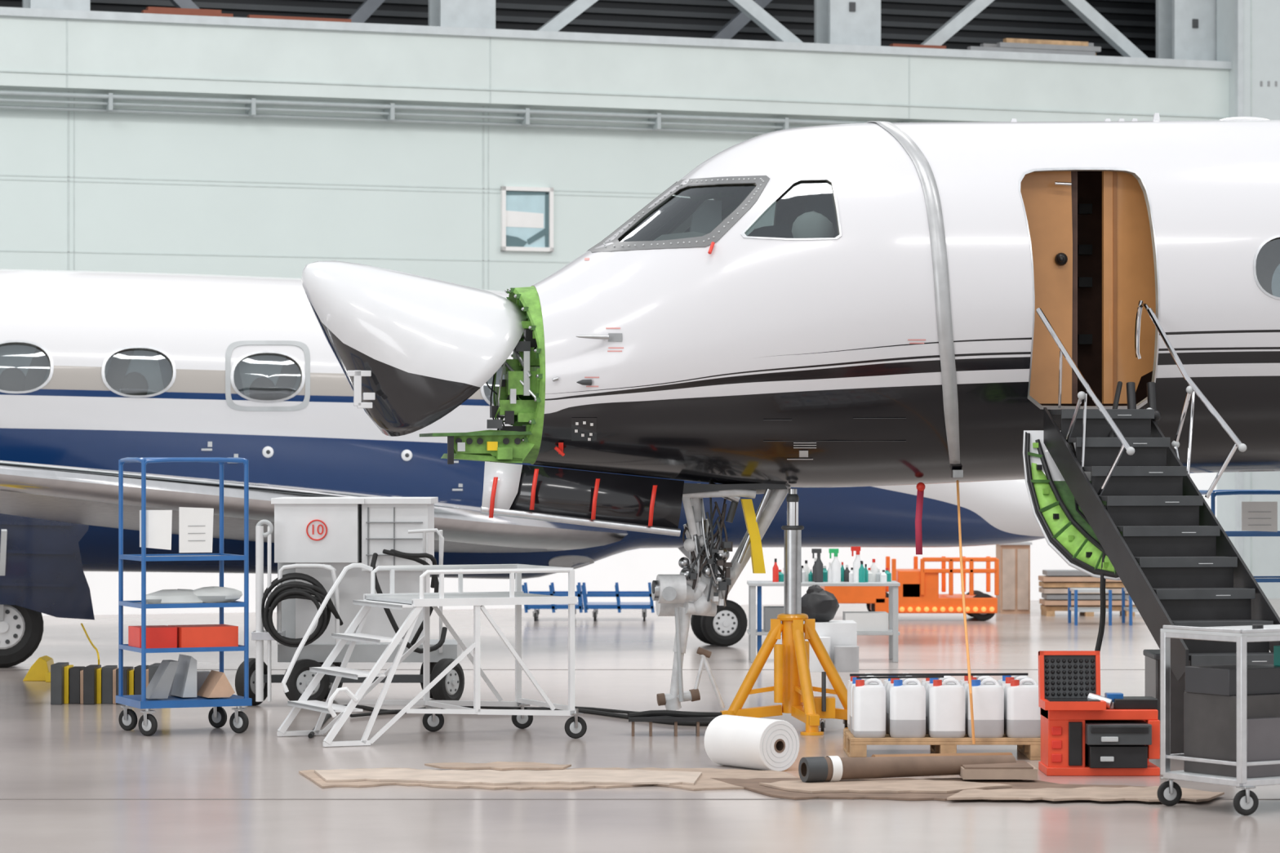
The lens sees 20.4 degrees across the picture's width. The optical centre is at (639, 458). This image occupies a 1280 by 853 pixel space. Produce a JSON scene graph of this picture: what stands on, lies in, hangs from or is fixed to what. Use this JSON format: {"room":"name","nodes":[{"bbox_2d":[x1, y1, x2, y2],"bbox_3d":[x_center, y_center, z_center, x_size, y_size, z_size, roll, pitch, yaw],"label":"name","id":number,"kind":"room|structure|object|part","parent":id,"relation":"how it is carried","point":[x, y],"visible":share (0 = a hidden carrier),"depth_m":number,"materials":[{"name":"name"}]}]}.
{"room":"aircraft hangar","nodes":[
{"label":"aircraft hangar","id":0,"kind":"room"},
{"bbox_2d":[0,0,1155,57],"bbox_3d":[2.387,-7.670,46.998,58.000,6.100,3.800,0,0,-21],"label":"ceiling","id":1,"kind":"structure","parent":0,"point":[902,21],"depth_m":48.37,"materials":[{"name":"black metal"}]},
{"bbox_2d":[0,88,1217,615],"bbox_3d":[2.652,-1.670,46.290,58.000,7.100,0.317,0,0,-21],"label":"wall","id":2,"kind":"structure","parent":0,"point":[80,190],"depth_m":43.75,"materials":[{"name":"white metal"}]},
{"bbox_2d":[0,90,866,134],"bbox_3d":[-8.615,-4.254,41.739,33.756,0.212,0.323,0,0,-21],"label":"pipes","id":3,"kind":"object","parent":2,"relation":"attached to","point":[523,117],"depth_m":43.76,"materials":[{"name":"grey metal"}]},
{"bbox_2d":[500,186,553,251],"bbox_3d":[-1.415,-2.999,44.577,0.681,0.803,0.070,0,0,-20],"label":"window","id":4,"kind":"structure","parent":2,"relation":"in","point":[526,213],"depth_m":44.57,"materials":[{"name":"glass"}]},
{"bbox_2d":[0,6,1231,122],"bbox_3d":[-8.402,-4.860,42.203,34.431,0.920,1.221,0,0,-21],"label":"beam","id":5,"kind":"structure","parent":2,"relation":"attached to","point":[41,48],"depth_m":44.48,"materials":[{"name":"metal"}]},
{"bbox_2d":[141,6,1101,55],"bbox_3d":[-0.045,-5.423,45.214,12.869,0.205,0.515,0,0,-19],"label":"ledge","id":6,"kind":"object","parent":5,"relation":"on","point":[1016,45],"visible":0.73,"depth_m":46.66,"materials":[{"name":"grey metal"}]},
{"bbox_2d":[22,0,1216,60],"bbox_3d":[2.829,-7.720,46.520,21.773,4.800,0.545,0,0,-21],"label":"columns","id":7,"kind":"structure","parent":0,"point":[1186,29],"depth_m":46.33,"materials":[{"name":"grey metal"}]},
{"bbox_2d":[0,598,1279,852],"bbox_3d":[2.500,1.980,26.000,75.000,0.200,72.000,0,0,0],"label":"floor","id":8,"kind":"structure","parent":0,"point":[48,751],"depth_m":22.13,"materials":[{"name":"grey concrete"}]},
{"bbox_2d":[22,655,53,682],"bbox_3d":[-4.948,1.781,30.092,0.518,0.198,0.510,0,0,0],"label":"chock","id":9,"kind":"object","parent":8,"relation":"on","point":[40,670],"visible":0.66,"depth_m":30.00,"materials":[{"name":"yellow plastic"}]},
{"bbox_2d":[80,623,99,664],"bbox_3d":[-4.396,1.605,28.560,0.062,0.523,0.938,0,0,-17],"label":"rope","id":10,"kind":"object","parent":8,"relation":"on","point":[82,624],"visible":0.73,"depth_m":28.46,"materials":[{"name":"yellow fabric"}]},
{"bbox_2d":[50,662,160,704],"bbox_3d":[-4.061,1.728,27.292,0.867,0.304,0.350,0,0,0],"label":"chock","id":11,"kind":"object","parent":8,"relation":"on","point":[92,684],"visible":0.66,"depth_m":27.22,"materials":[{"name":"black rubber"}]},
{"bbox_2d":[115,457,252,736],"bbox_3d":[-3.135,0.937,24.428,0.783,1.886,0.670,0,0,-23],"label":"trolley","id":12,"kind":"object","parent":8,"relation":"on","point":[174,684],"visible":1,"depth_m":24.23,"materials":[{"name":"metal"}]},
{"bbox_2d":[235,497,464,705],"bbox_3d":[-2.213,1.091,27.330,1.774,1.576,1.293,0,0,0],"label":"equipment cart","id":13,"kind":"object","parent":8,"relation":"on","point":[315,538],"visible":0.82,"depth_m":27.00,"materials":[{"name":"white metal"}]},
{"bbox_2d":[276,563,586,746],"bbox_3d":[-1.404,1.297,23.936,1.853,1.165,1.032,0,0,-24],"label":"steps","id":14,"kind":"structure","parent":8,"relation":"on","point":[575,726],"depth_m":23.82,"materials":[{"name":"metal"}]},
{"bbox_2d":[307,704,711,737],"bbox_3d":[-0.755,1.865,25.334,3.040,0.032,2.918,0,0,0],"label":"cable","id":15,"kind":"object","parent":8,"relation":"on","point":[597,711],"visible":0.38,"depth_m":26.10,"materials":[{"name":"rubber"}]},
{"bbox_2d":[0,268,1044,667],"bbox_3d":[-5.303,0.027,33.612,11.380,3.702,17.756,0,0,40],"label":"jet","id":16,"kind":"object","parent":8,"relation":"on","point":[99,369],"visible":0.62,"depth_m":33.32,"materials":[{"name":"white metal"}]},
{"bbox_2d":[521,582,583,621],"bbox_3d":[-1.013,1.669,41.400,0.705,0.422,0.899,0,0,0],"label":"trolley","id":17,"kind":"object","parent":8,"relation":"on","point":[578,593],"visible":0.52,"depth_m":40.98,"materials":[{"name":"metal"}]},
{"bbox_2d":[581,582,654,621],"bbox_3d":[-0.255,1.669,41.400,0.846,0.422,0.899,0,0,0],"label":"trolley","id":18,"kind":"object","parent":8,"relation":"on","point":[618,605],"visible":1,"depth_m":40.98,"materials":[{"name":"metal"}]},
{"bbox_2d":[0,669,1279,799],"bbox_3d":[0.000,1.879,25.599,60.000,0.002,12.045,0,0,0],"label":"trim","id":19,"kind":"structure","parent":8,"relation":"on","point":[0,669],"depth_m":19.58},
{"bbox_2d":[626,710,722,736],"bbox_3d":[0.237,1.796,24.191,0.646,0.168,0.350,0,0,0],"label":"mechanic creeper","id":20,"kind":"object","parent":8,"relation":"on","point":[651,716],"visible":0.89,"depth_m":24.11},
{"bbox_2d":[704,715,799,771],"bbox_3d":[0.678,1.725,21.549,0.309,0.309,0.553,0,0,-36],"label":"roll","id":21,"kind":"object","parent":8,"relation":"on","point":[731,740],"visible":1,"depth_m":21.39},
{"bbox_2d":[298,761,1224,802],"bbox_3d":[0.610,1.859,20.503,5.487,0.039,1.719,0,0,14],"label":"cardboard sheets","id":22,"kind":"object","parent":8,"relation":"on","point":[496,775],"visible":0.98,"depth_m":20.37,"materials":[{"name":"beige cardboard"}]},
{"bbox_2d":[798,752,1037,782],"bbox_3d":[1.583,1.781,20.757,1.452,0.147,0.789,0,0,-9],"label":"rolls","id":23,"kind":"object","parent":22,"relation":"on","point":[976,766],"visible":1,"depth_m":20.47,"materials":[{"name":"cardboard"}]},
{"bbox_2d":[720,488,848,735],"bbox_3d":[1.059,1.045,24.538,0.892,1.670,0.642,0,0,34],"label":"jack","id":24,"kind":"object","parent":8,"relation":"on","point":[793,687],"visible":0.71,"depth_m":24.53,"materials":[{"name":"metal"}]},
{"bbox_2d":[301,112,1279,711],"bbox_3d":[3.436,-0.385,23.968,11.224,4.277,4.876,0,0,-10],"label":"jet","id":25,"kind":"object","parent":24,"relation":"on","point":[1087,313],"visible":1,"depth_m":23.99,"materials":[{"name":"white metal"}]},
{"bbox_2d":[955,480,975,744],"bbox_3d":[2.115,0.961,23.299,0.051,1.623,2.518,0,0,3],"label":"strap","id":26,"kind":"object","parent":25,"relation":"hanging from","point":[957,481],"visible":1,"depth_m":22.61,"materials":[{"name":"fabric"}]},
{"bbox_3d":[3.036,-1.159,24.085,0.950,1.657,0.340,0,0,-10],"label":"door frame","id":27,"kind":"part","parent":25,"relation":"part of","materials":[{"name":"wood"}]},
{"bbox_2d":[746,581,900,662],"bbox_3d":[1.697,1.513,33.000,1.391,0.733,0.600,0,0,0],"label":"work table","id":28,"kind":"object","parent":8,"relation":"on","point":[868,623],"visible":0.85,"depth_m":32.78,"materials":[{"name":"metal"}]},
{"bbox_2d":[772,546,891,582],"bbox_3d":[1.784,0.982,33.007,1.108,0.330,0.346,0,0,0],"label":"spray bottles","id":29,"kind":"object","parent":28,"relation":"on","point":[819,573],"visible":0.88,"depth_m":32.93,"materials":[{"name":"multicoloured plastic"}]},
{"bbox_2d":[801,584,858,671],"bbox_3d":[1.676,1.504,31.661,0.511,0.752,0.779,0,0,0],"label":"waste bin","id":30,"kind":"object","parent":8,"relation":"on","point":[838,637],"visible":0.79,"depth_m":31.50,"materials":[{"name":"plastic"}]},
{"bbox_2d":[820,556,999,621],"bbox_3d":[3.170,1.511,41.580,2.086,0.737,1.239,0,0,0],"label":"scissor lift","id":31,"kind":"object","parent":8,"relation":"on","point":[918,589],"visible":0.8,"depth_m":41.00,"materials":[{"name":"metal"}]},
{"bbox_2d":[843,728,1040,759],"bbox_3d":[1.921,1.812,22.533,1.220,0.137,0.800,0,0,0],"label":"wooden pallet","id":32,"kind":"object","parent":8,"relation":"on","point":[854,747],"visible":0.69,"depth_m":22.13,"materials":[{"name":"beige wood"}]},
{"bbox_2d":[847,673,1040,737],"bbox_3d":[1.924,1.552,22.533,1.187,0.380,0.772,0,0,0],"label":"jerrycan","id":33,"kind":"object","parent":32,"relation":"on","point":[902,706],"visible":0.99,"depth_m":22.15,"materials":[{"name":"plastic"}]},
{"bbox_2d":[995,541,1031,613],"bbox_3d":[4.541,1.448,43.290,0.395,0.864,0.660,0,0,0],"label":"storage cabinet","id":34,"kind":"object","parent":8,"relation":"on","point":[1014,597],"visible":0.82,"depth_m":42.98,"materials":[{"name":"wood"}]},
{"bbox_2d":[1038,569,1136,616],"bbox_3d":[5.432,1.613,42.600,1.255,0.535,0.600,0,0,0],"label":"planks","id":35,"kind":"object","parent":8,"relation":"on","point":[1054,585],"visible":0.59,"depth_m":42.36,"materials":[{"name":"wood"}]},
{"bbox_2d":[1038,692,1159,776],"bbox_3d":[2.741,1.636,21.202,0.670,0.487,0.540,0,0,0],"label":"box","id":36,"kind":"object","parent":8,"relation":"on","point":[1120,740],"visible":0.91,"depth_m":21.04,"materials":[{"name":"red plastic"}]},
{"bbox_2d":[1038,650,1106,710],"bbox_3d":[2.566,1.319,21.137,0.360,0.338,0.369,0,0,0],"label":"case","id":37,"kind":"object","parent":36,"relation":"on","point":[1066,678],"visible":1,"depth_m":21.23,"materials":[{"name":"red plastic"}]},
{"bbox_2d":[1067,587,1138,625],"bbox_3d":[5.418,1.680,40.300,1.064,0.400,0.635,0,0,0],"label":"stand","id":38,"kind":"object","parent":8,"relation":"on","point":[1076,590],"visible":0.58,"depth_m":40.00,"materials":[{"name":"metal"}]},
{"bbox_2d":[1142,649,1190,754],"bbox_3d":[3.523,1.560,22.802,0.520,0.640,0.535,0,0,0],"label":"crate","id":39,"kind":"object","parent":8,"relation":"on","point":[1177,688],"visible":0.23,"depth_m":22.56,"materials":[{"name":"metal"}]},
{"bbox_2d":[1157,624,1279,815],"bbox_3d":[3.461,1.385,19.248,1.169,0.990,0.676,0,0,-33],"label":"equipment cart","id":40,"kind":"object","parent":8,"relation":"on","point":[1232,712],"visible":1,"depth_m":18.93,"materials":[{"name":"metal"}]},
{"bbox_2d":[1198,489,1279,582],"bbox_3d":[4.717,1.062,27.331,0.860,1.636,0.560,0,0,-8],"label":"trolley","id":41,"kind":"object","parent":8,"relation":"on","point":[1260,518],"visible":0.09,"depth_m":27.06,"materials":[{"name":"metal"}]},
{"bbox_2d":[168,0,1148,57],"bbox_3d":[2.340,-5.675,47.125,58.000,4.743,1.631,0,0,-21],"label":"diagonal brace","id":42,"kind":"structure","parent":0,"point":[749,10],"depth_m":46.90,"materials":[{"name":"grey metal"}]},
{"bbox_2d":[1216,0,1279,598],"bbox_3d":[10.696,-4.270,48.805,6.030,12.300,0.620,0,0,-21],"label":"wall","id":43,"kind":"structure","parent":0,"point":[1248,31],"depth_m":47.63,"materials":[{"name":"paint"}]}
]}

